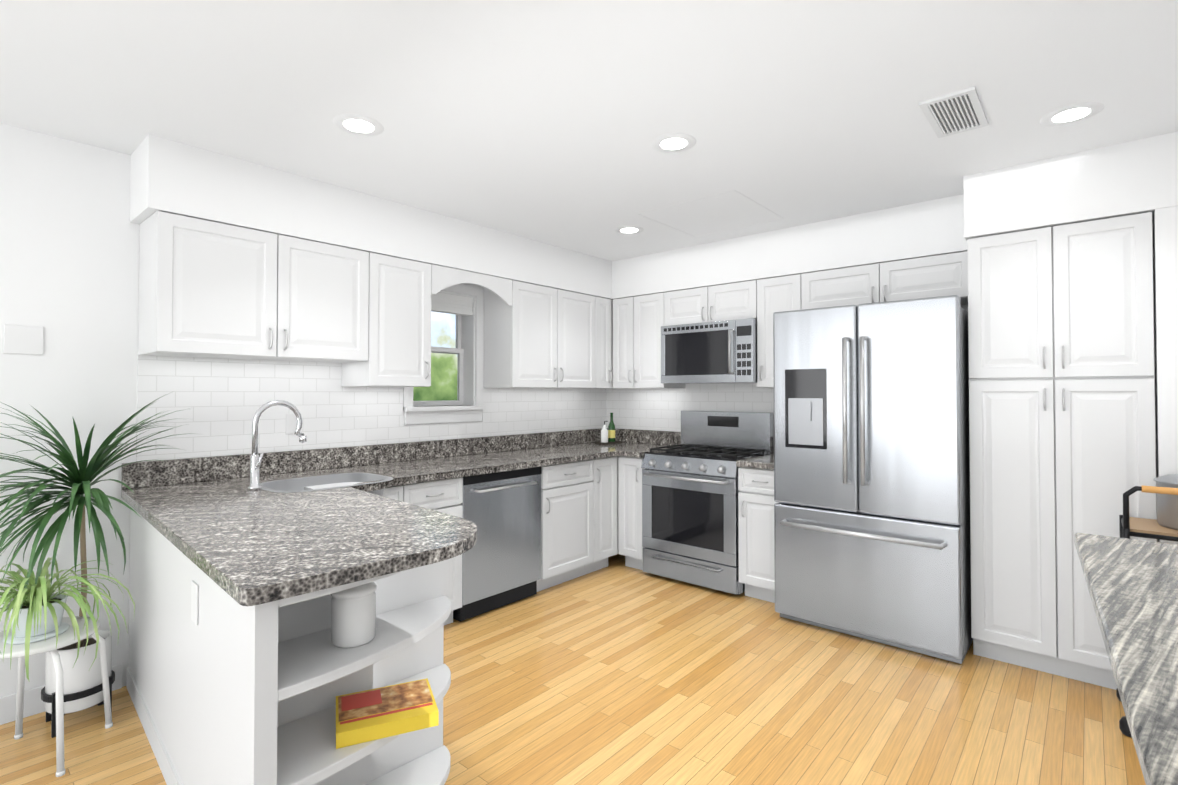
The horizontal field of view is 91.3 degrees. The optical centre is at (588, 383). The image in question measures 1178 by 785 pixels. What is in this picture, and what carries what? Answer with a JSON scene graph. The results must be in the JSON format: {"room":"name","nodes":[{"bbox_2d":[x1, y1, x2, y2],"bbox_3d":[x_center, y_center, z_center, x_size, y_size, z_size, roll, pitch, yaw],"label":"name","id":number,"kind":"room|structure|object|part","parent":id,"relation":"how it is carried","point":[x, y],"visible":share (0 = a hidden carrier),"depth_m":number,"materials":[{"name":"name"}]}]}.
{"room":"kitchen","nodes":[
{"label":"kitchen","id":0,"kind":"room"},
{"bbox_2d":[0,123,599,696],"bbox_3d":[-1.881,0.171,3.158,0.200,2.480,6.200,-1,-1,41],"label":"wall","id":1,"kind":"structure","parent":0,"point":[68,257],"depth_m":2.54,"materials":[{"name":"white paint"}]},
{"bbox_2d":[3,324,43,354],"bbox_3d":[-2.383,-0.186,2.427,0.008,0.120,0.120,-1,-1,41],"label":"wall plate","id":2,"kind":"object","parent":1,"relation":"attached to","point":[20,339],"visible":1,"depth_m":2.42,"materials":[{"name":"white plastic"}]},
{"bbox_2d":[138,211,373,366],"bbox_3d":[-1.686,-0.442,2.985,0.328,0.618,0.978,-1,-1,41],"label":"upper cabinet","id":3,"kind":"object","parent":1,"relation":"attached to","point":[209,289],"depth_m":2.79,"materials":[{"name":"white wood"}]},
{"bbox_2d":[121,428,601,487],"bbox_3d":[-1.003,0.448,3.994,0.020,0.120,3.531,-1,-1,41],"label":"backsplash","id":4,"kind":"structure","parent":1,"relation":"attached to","point":[146,474],"depth_m":3.82,"materials":[{"name":"grey stone"}]},
{"bbox_2d":[136,355,605,461],"bbox_3d":[-0.986,0.126,4.033,0.006,0.523,3.494,-1,-1,41],"label":"wall tile","id":5,"kind":"structure","parent":1,"relation":"attached to","point":[221,401],"depth_m":3.24,"materials":[{"name":"white tile"}]},
{"bbox_2d":[286,414,296,433],"bbox_3d":[-1.668,0.224,3.237,0.004,0.115,0.070,-1,-1,41],"label":"outlet","id":6,"kind":"object","parent":5,"relation":"attached to","point":[291,422],"visible":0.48,"depth_m":3.23,"materials":[{"name":"white plastic"}]},
{"bbox_2d":[341,253,433,386],"bbox_3d":[-1.231,-0.364,3.508,0.328,0.758,0.408,-1,-1,41],"label":"upper cabinet","id":7,"kind":"object","parent":1,"relation":"attached to","point":[403,288],"depth_m":3.40,"materials":[{"name":"white wood"}]},
{"bbox_2d":[403,284,485,423],"bbox_3d":[-1.062,-0.220,4.069,0.240,0.980,0.650,-1,-1,41],"label":"window","id":8,"kind":"structure","parent":1,"relation":"in","point":[457,361],"depth_m":4.20,"materials":[{"name":"white wood"}]},
{"bbox_3d":[-1.116,-0.240,4.116,0.030,0.730,0.430,-1,-1,41],"label":"glass","id":9,"kind":"part","parent":8,"relation":"part of","materials":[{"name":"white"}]},
{"bbox_2d":[431,293,472,315],"bbox_3d":[-1.036,-0.570,4.051,0.071,0.126,0.492,-1,-1,41],"label":"window blind","id":10,"kind":"object","parent":8,"relation":"attached to","point":[450,304],"visible":0.58,"depth_m":4.08,"materials":[{"name":"white fabric"}]},
{"bbox_2d":[482,279,597,388],"bbox_3d":[-0.365,-0.348,4.505,0.328,0.758,0.909,-1,-1,41],"label":"upper cabinet","id":11,"kind":"object","parent":1,"relation":"attached to","point":[536,336],"depth_m":4.25,"materials":[{"name":"white wood"}]},
{"bbox_2d":[598,297,613,388],"bbox_3d":[0.000,-0.342,4.925,0.328,0.758,0.204,-1,-1,41],"label":"upper cabinet","id":12,"kind":"object","parent":1,"relation":"attached to","point":[605,306],"depth_m":4.84,"materials":[{"name":"white wood"}]},
{"bbox_2d":[0,553,1145,784],"bbox_3d":[-0.296,1.419,1.761,4.200,0.060,6.200,-1,-1,41],"label":"floor","id":13,"kind":"structure","parent":0,"point":[616,671],"depth_m":2.46,"materials":[{"name":"brown wood"}]},
{"bbox_2d":[0,616,112,776],"bbox_3d":[-2.068,1.168,2.165,0.449,0.455,0.449,-1,-1,41],"label":"stand","id":14,"kind":"object","parent":13,"relation":"on","point":[65,638],"visible":0.65,"depth_m":2.12,"materials":[{"name":"white metal"}]},
{"bbox_2d":[2,622,69,644],"bbox_3d":[-2.067,0.932,2.155,0.184,0.013,0.184,-1,-1,41],"label":"saucer","id":15,"kind":"object","parent":14,"relation":"on","point":[63,627],"visible":0.38,"depth_m":2.11,"materials":[{"name":"white ceramic"}]},
{"bbox_2d":[5,593,67,637],"bbox_3d":[-2.067,0.869,2.156,0.172,0.112,0.172,-1,-1,41],"label":"pot","id":16,"kind":"object","parent":15,"relation":"on","point":[50,625],"visible":0.35,"depth_m":2.11,"materials":[{"name":"white ceramic"}]},
{"bbox_2d":[12,598,61,608],"bbox_3d":[-2.067,0.830,2.156,0.148,0.001,0.148,-1,-1,41],"label":"soil","id":17,"kind":"object","parent":16,"relation":"in","point":[49,602],"visible":0.15,"depth_m":2.19,"materials":[{"name":"brown soil"}]},
{"bbox_2d":[0,557,134,681],"bbox_3d":[-2.103,0.847,2.090,0.751,0.433,0.642,-1,-1,41],"label":"plant","id":18,"kind":"object","parent":17,"relation":"on","point":[33,596],"visible":0.98,"depth_m":2.07,"materials":[{"name":"green plant"}]},
{"bbox_2d":[41,670,114,737],"bbox_3d":[-2.127,1.314,2.400,0.232,0.170,0.232,-1,-1,41],"label":"stand","id":19,"kind":"object","parent":13,"relation":"on","point":[45,697],"visible":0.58,"depth_m":2.31,"materials":[{"name":"black metal"}]},
{"bbox_2d":[45,630,111,713],"bbox_3d":[-2.127,1.196,2.401,0.208,0.255,0.208,-1,-1,41],"label":"pot","id":20,"kind":"object","parent":19,"relation":"on","point":[79,676],"visible":0.48,"depth_m":2.33,"materials":[{"name":"white ceramic"}]},
{"bbox_2d":[57,638,104,649],"bbox_3d":[-2.127,1.099,2.403,0.188,0.001,0.188,-1,-1,41],"label":"soil","id":21,"kind":"object","parent":20,"relation":"in","point":[91,641],"visible":0.25,"depth_m":2.43,"materials":[{"name":"brown soil"}]},
{"bbox_2d":[76,505,87,647],"bbox_3d":[-2.118,0.789,2.407,0.037,0.621,0.033,-1,-1,41],"label":"trunk","id":22,"kind":"object","parent":21,"relation":"on","point":[83,545],"visible":0.52,"depth_m":2.40,"materials":[{"name":"beige plant"}]},
{"bbox_2d":[0,395,190,613],"bbox_3d":[-2.002,0.443,2.272,0.684,0.833,0.929,-1,-1,41],"label":"dracaena","id":23,"kind":"object","parent":22,"relation":"attached to","point":[79,482],"visible":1,"depth_m":2.25,"materials":[{"name":"green plant"}]},
{"bbox_2d":[133,540,456,784],"bbox_3d":[-1.113,0.958,2.139,1.041,0.873,0.690,-1,-1,41],"label":"base cabinet","id":24,"kind":"object","parent":13,"relation":"on","point":[241,670],"depth_m":1.73,"materials":[{"name":"white wood"}]},
{"bbox_2d":[191,580,198,624],"bbox_3d":[-1.206,0.669,1.760,0.070,0.120,0.006,-1,-1,45],"label":"outlet","id":25,"kind":"object","parent":24,"relation":"attached to","point":[194,583],"depth_m":1.75,"materials":[{"name":"white plastic"}]},
{"bbox_2d":[331,582,376,647],"bbox_3d":[-0.683,0.662,1.670,0.124,0.158,0.124,-1,-1,41],"label":"canister","id":26,"kind":"object","parent":24,"relation":"in","point":[353,616],"visible":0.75,"depth_m":1.62,"materials":[{"name":"white ceramic"}]},
{"bbox_2d":[336,678,438,748],"bbox_3d":[-0.598,0.961,1.695,0.270,0.041,0.210,0,-1,-24],"label":"cookbook","id":27,"kind":"object","parent":24,"relation":"in","point":[379,713],"visible":1,"depth_m":1.65,"materials":[{"name":"yellow paper"}]},
{"bbox_2d":[338,679,432,721],"bbox_3d":[-0.609,0.942,1.719,0.256,0.001,0.143,0,-1,-24],"label":"photo","id":28,"kind":"object","parent":27,"relation":"on","point":[375,702],"depth_m":1.71},
{"bbox_2d":[121,440,773,611],"bbox_3d":[-0.298,0.518,3.315,1.978,0.040,3.674,-1,-1,41],"label":"countertop","id":29,"kind":"structure","parent":24,"relation":"on","point":[253,549],"depth_m":2.13,"materials":[{"name":"grey stone"}]},
{"bbox_2d":[247,400,306,489],"bbox_3d":[-1.469,0.283,2.734,0.096,0.411,0.263,-1,-1,41],"label":"faucet","id":30,"kind":"object","parent":29,"relation":"on","point":[255,461],"depth_m":2.66,"materials":[{"name":"silver metal"}]},
{"bbox_2d":[229,444,408,495],"bbox_3d":[-1.334,0.506,2.868,0.468,0.350,0.649,-1,-1,41],"label":"sink","id":31,"kind":"object","parent":29,"relation":"in","point":[272,473],"depth_m":3.16,"materials":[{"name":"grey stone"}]},
{"bbox_2d":[595,413,620,444],"bbox_3d":[0.168,0.389,5.057,0.120,0.270,0.220,-1,-1,41],"label":"bottles","id":32,"kind":"object","parent":29,"relation":"on","point":[608,437],"visible":1,"depth_m":5.06,"materials":[{"name":"green glass"}]},
{"bbox_2d":[457,556,461,608],"bbox_3d":[-1.224,0.975,3.273,0.618,0.873,0.773,-1,-1,41],"label":"base cabinet","id":33,"kind":"object","parent":13,"relation":"on","point":[459,562],"depth_m":3.34,"materials":[{"name":"white wood"}]},
{"bbox_2d":[453,466,541,621],"bbox_3d":[-0.722,0.980,3.781,0.606,0.857,0.640,-1,-1,41],"label":"dishwasher","id":34,"kind":"object","parent":13,"relation":"on","point":[501,562],"visible":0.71,"depth_m":3.60,"materials":[{"name":"silver metal"}]},
{"bbox_3d":[-0.511,0.642,3.603,0.046,0.018,0.478,-1,-1,41],"label":"handle","id":35,"kind":"part","parent":34,"relation":"part of","materials":[{"name":"silver metal"}]},
{"bbox_2d":[597,516,616,569],"bbox_3d":[-0.105,0.996,4.562,0.618,0.873,0.279,-1,-1,41],"label":"base cabinet","id":36,"kind":"object","parent":13,"relation":"on","point":[606,529],"depth_m":4.38,"materials":[{"name":"white wood"}]},
{"bbox_2d":[617,508,643,569],"bbox_3d":[0.517,0.996,4.623,0.231,0.873,0.618,-1,-1,41],"label":"base cabinet","id":37,"kind":"object","parent":13,"relation":"on","point":[629,528],"depth_m":4.40,"materials":[{"name":"white wood"}]},
{"bbox_2d":[641,411,772,594],"bbox_3d":[0.861,0.810,4.255,0.763,1.195,0.663,-1,-1,41],"label":"range","id":38,"kind":"object","parent":13,"relation":"on","point":[690,517],"visible":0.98,"depth_m":4.10,"materials":[{"name":"silver metal"}]},
{"bbox_3d":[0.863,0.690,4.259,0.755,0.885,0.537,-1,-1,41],"label":"glass","id":39,"kind":"part","parent":38,"relation":"part of","materials":[{"name":"black glass"}]},
{"bbox_2d":[738,476,777,602],"bbox_3d":[1.307,0.986,3.936,0.311,0.873,0.618,-1,-1,41],"label":"base cabinet","id":40,"kind":"object","parent":13,"relation":"on","point":[756,502],"depth_m":3.73,"materials":[{"name":"white wood"}]},
{"bbox_2d":[773,295,972,663],"bbox_3d":[1.700,0.487,3.417,0.955,1.845,0.844,-1,-1,41],"label":"refrigerator","id":41,"kind":"object","parent":13,"relation":"on","point":[872,542],"visible":1,"depth_m":3.09,"materials":[{"name":"grey metal"}]},
{"bbox_2d":[967,212,1156,689],"bbox_3d":[2.407,0.328,2.955,0.687,2.159,0.672,-1,-1,41],"label":"pantry cabinet","id":42,"kind":"object","parent":13,"relation":"on","point":[1062,430],"visible":1,"depth_m":2.73,"materials":[{"name":"white wood"}]},
{"bbox_2d":[1074,533,1177,784],"bbox_3d":[0.437,0.905,0.059,0.644,0.915,4.180,-1,-1,41],"label":"countertop","id":43,"kind":"structure","parent":13,"relation":"on","point":[1132,585],"depth_m":1.08,"materials":[{"name":"stone"}]},
{"bbox_2d":[1116,485,1177,736],"bbox_3d":[2.431,0.898,2.263,0.527,0.998,0.388,-1,-1,41],"label":"bar cart","id":44,"kind":"object","parent":13,"relation":"on","point":[1140,527],"visible":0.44,"depth_m":2.29,"materials":[{"name":"black metal"}]},
{"bbox_2d":[1153,474,1177,529],"bbox_3d":[2.437,0.452,2.300,0.313,0.252,0.258,-1,-1,41],"label":"stock pot","id":45,"kind":"object","parent":44,"relation":"on","point":[1167,510],"visible":0.75,"depth_m":2.31,"materials":[{"name":"grey"}]},
{"bbox_2d":[0,0,1177,260],"bbox_3d":[-0.296,-1.121,1.801,4.200,0.060,6.200,-1,-1,41],"label":"ceiling","id":46,"kind":"structure","parent":0,"point":[544,120],"depth_m":2.15,"materials":[{"name":"white paint"}]},
{"bbox_2d":[333,114,383,135],"bbox_3d":[-0.962,-1.079,2.405,0.200,0.004,0.200,-1,-1,41],"label":"recessed light","id":47,"kind":"object","parent":46,"relation":"in","point":[355,124],"visible":1,"depth_m":2.40,"materials":[{"name":"white"}]},
{"bbox_2d":[615,226,643,233],"bbox_3d":[0.276,-1.055,3.953,0.200,0.004,0.200,-1,-1,41],"label":"recessed light","id":48,"kind":"object","parent":46,"relation":"in","point":[630,229],"visible":1,"depth_m":3.94,"materials":[{"name":"white"}]},
{"bbox_2d":[651,133,695,152],"bbox_3d":[0.379,-1.077,2.578,0.200,0.004,0.200,-1,-1,41],"label":"recessed light","id":49,"kind":"object","parent":46,"relation":"in","point":[673,142],"visible":1,"depth_m":2.56,"materials":[{"name":"white"}]},
{"bbox_2d":[637,190,783,236],"bbox_3d":[0.779,-1.061,3.648,0.660,0.002,0.700,-1,-1,41],"label":"trim","id":50,"kind":"structure","parent":46,"relation":"attached to","point":[709,196],"depth_m":3.56,"materials":[{"name":"white paint"}]},
{"bbox_2d":[919,86,987,137],"bbox_3d":[1.462,-1.077,2.299,0.180,0.011,0.380,-1,-1,41],"label":"ceiling vent","id":51,"kind":"object","parent":46,"relation":"in","point":[960,111],"visible":0.98,"depth_m":2.28,"materials":[{"name":"white metal"}]},
{"bbox_2d":[1040,102,1103,125],"bbox_3d":[1.936,-1.081,2.312,0.200,0.004,0.200,-1,-1,41],"label":"recessed light","id":52,"kind":"object","parent":46,"relation":"in","point":[1070,114],"visible":1,"depth_m":2.30,"materials":[{"name":"white"}]},
{"bbox_2d":[130,131,1177,299],"bbox_3d":[0.512,-0.917,2.728,4.000,0.318,3.535,-1,-1,41],"label":"soffit","id":53,"kind":"structure","parent":0,"point":[1139,176],"depth_m":3.15,"materials":[{"name":"white paint"}]},
{"bbox_2d":[616,304,967,453],"bbox_3d":[1.742,0.184,4.051,4.100,2.480,0.100,-1,-1,41],"label":"wall","id":54,"kind":"structure","parent":0,"point":[964,307],"depth_m":3.52,"materials":[{"name":"white paint"}]},
{"bbox_2d":[613,297,632,388],"bbox_3d":[0.391,-0.341,4.944,0.222,0.758,0.328,-1,-1,41],"label":"upper cabinet","id":55,"kind":"object","parent":54,"relation":"attached to","point":[622,365],"depth_m":4.83,"materials":[{"name":"white wood"}]},
{"bbox_2d":[607,428,680,443],"bbox_3d":[0.889,0.459,4.705,1.943,0.120,0.020,-1,-1,41],"label":"backsplash","id":56,"kind":"structure","parent":54,"relation":"attached to","point":[631,436],"depth_m":5.03,"materials":[{"name":"grey stone"}]},
{"bbox_2d":[629,292,685,388],"bbox_3d":[0.587,-0.344,4.774,0.298,0.758,0.328,-1,-1,41],"label":"upper cabinet","id":57,"kind":"object","parent":54,"relation":"attached to","point":[639,322],"depth_m":4.66,"materials":[{"name":"white wood"}]},
{"bbox_2d":[606,383,773,450],"bbox_3d":[0.895,0.240,4.715,1.950,0.530,0.006,-1,-1,41],"label":"wall tile","id":58,"kind":"structure","parent":54,"relation":"attached to","point":[660,409],"depth_m":4.86,"materials":[{"name":"white tile"}]},
{"bbox_2d":[665,280,756,325],"bbox_3d":[0.993,-0.592,4.425,0.773,0.272,0.328,-1,-1,41],"label":"upper cabinet","id":59,"kind":"object","parent":54,"relation":"attached to","point":[732,301],"depth_m":4.27,"materials":[{"name":"white wood"}]},
{"bbox_2d":[661,318,756,383],"bbox_3d":[0.961,-0.230,4.381,0.768,0.448,0.428,-1,-1,41],"label":"microwave","id":60,"kind":"object","parent":59,"relation":"attached to","point":[720,352],"visible":0.94,"depth_m":4.22,"materials":[{"name":"silver metal"}]},
{"bbox_3d":[1.006,-0.229,4.088,0.020,0.318,0.047,-1,-1,41],"label":"handle","id":61,"kind":"part","parent":60,"relation":"part of","materials":[{"name":"silver metal"}]},
{"bbox_2d":[757,274,800,387],"bbox_3d":[1.404,-0.355,4.065,0.311,0.758,0.328,-1,-1,41],"label":"upper cabinet","id":62,"kind":"object","parent":54,"relation":"attached to","point":[776,294],"depth_m":3.98,"materials":[{"name":"white wood"}]},
{"bbox_2d":[801,251,967,309],"bbox_3d":[1.887,-0.612,3.649,0.966,0.258,0.328,-1,-1,41],"label":"upper cabinet","id":63,"kind":"object","parent":54,"relation":"attached to","point":[946,274],"depth_m":3.49,"materials":[{"name":"white wood"}]},
{"bbox_2d":[1152,206,1177,544],"bbox_3d":[2.825,0.321,2.612,0.382,2.162,0.648,-1,-1,41],"label":"wall","id":64,"kind":"structure","parent":0,"point":[1165,252],"depth_m":2.48,"materials":[{"name":"white paint"}]},
{"bbox_3d":[-2.296,0.113,-0.521,4.000,2.480,0.100,-1,-1,41],"label":"wall","id":65,"kind":"structure","parent":0,"visible":0},
{"bbox_2d":[0,664,121,724],"bbox_3d":[-2.952,1.334,1.741,0.017,0.110,2.425,-1,-1,41],"label":"baseboard","id":66,"kind":"structure","parent":65,"relation":"attached to","point":[34,703],"depth_m":2.41,"materials":[{"name":"white wood"}]}
]}

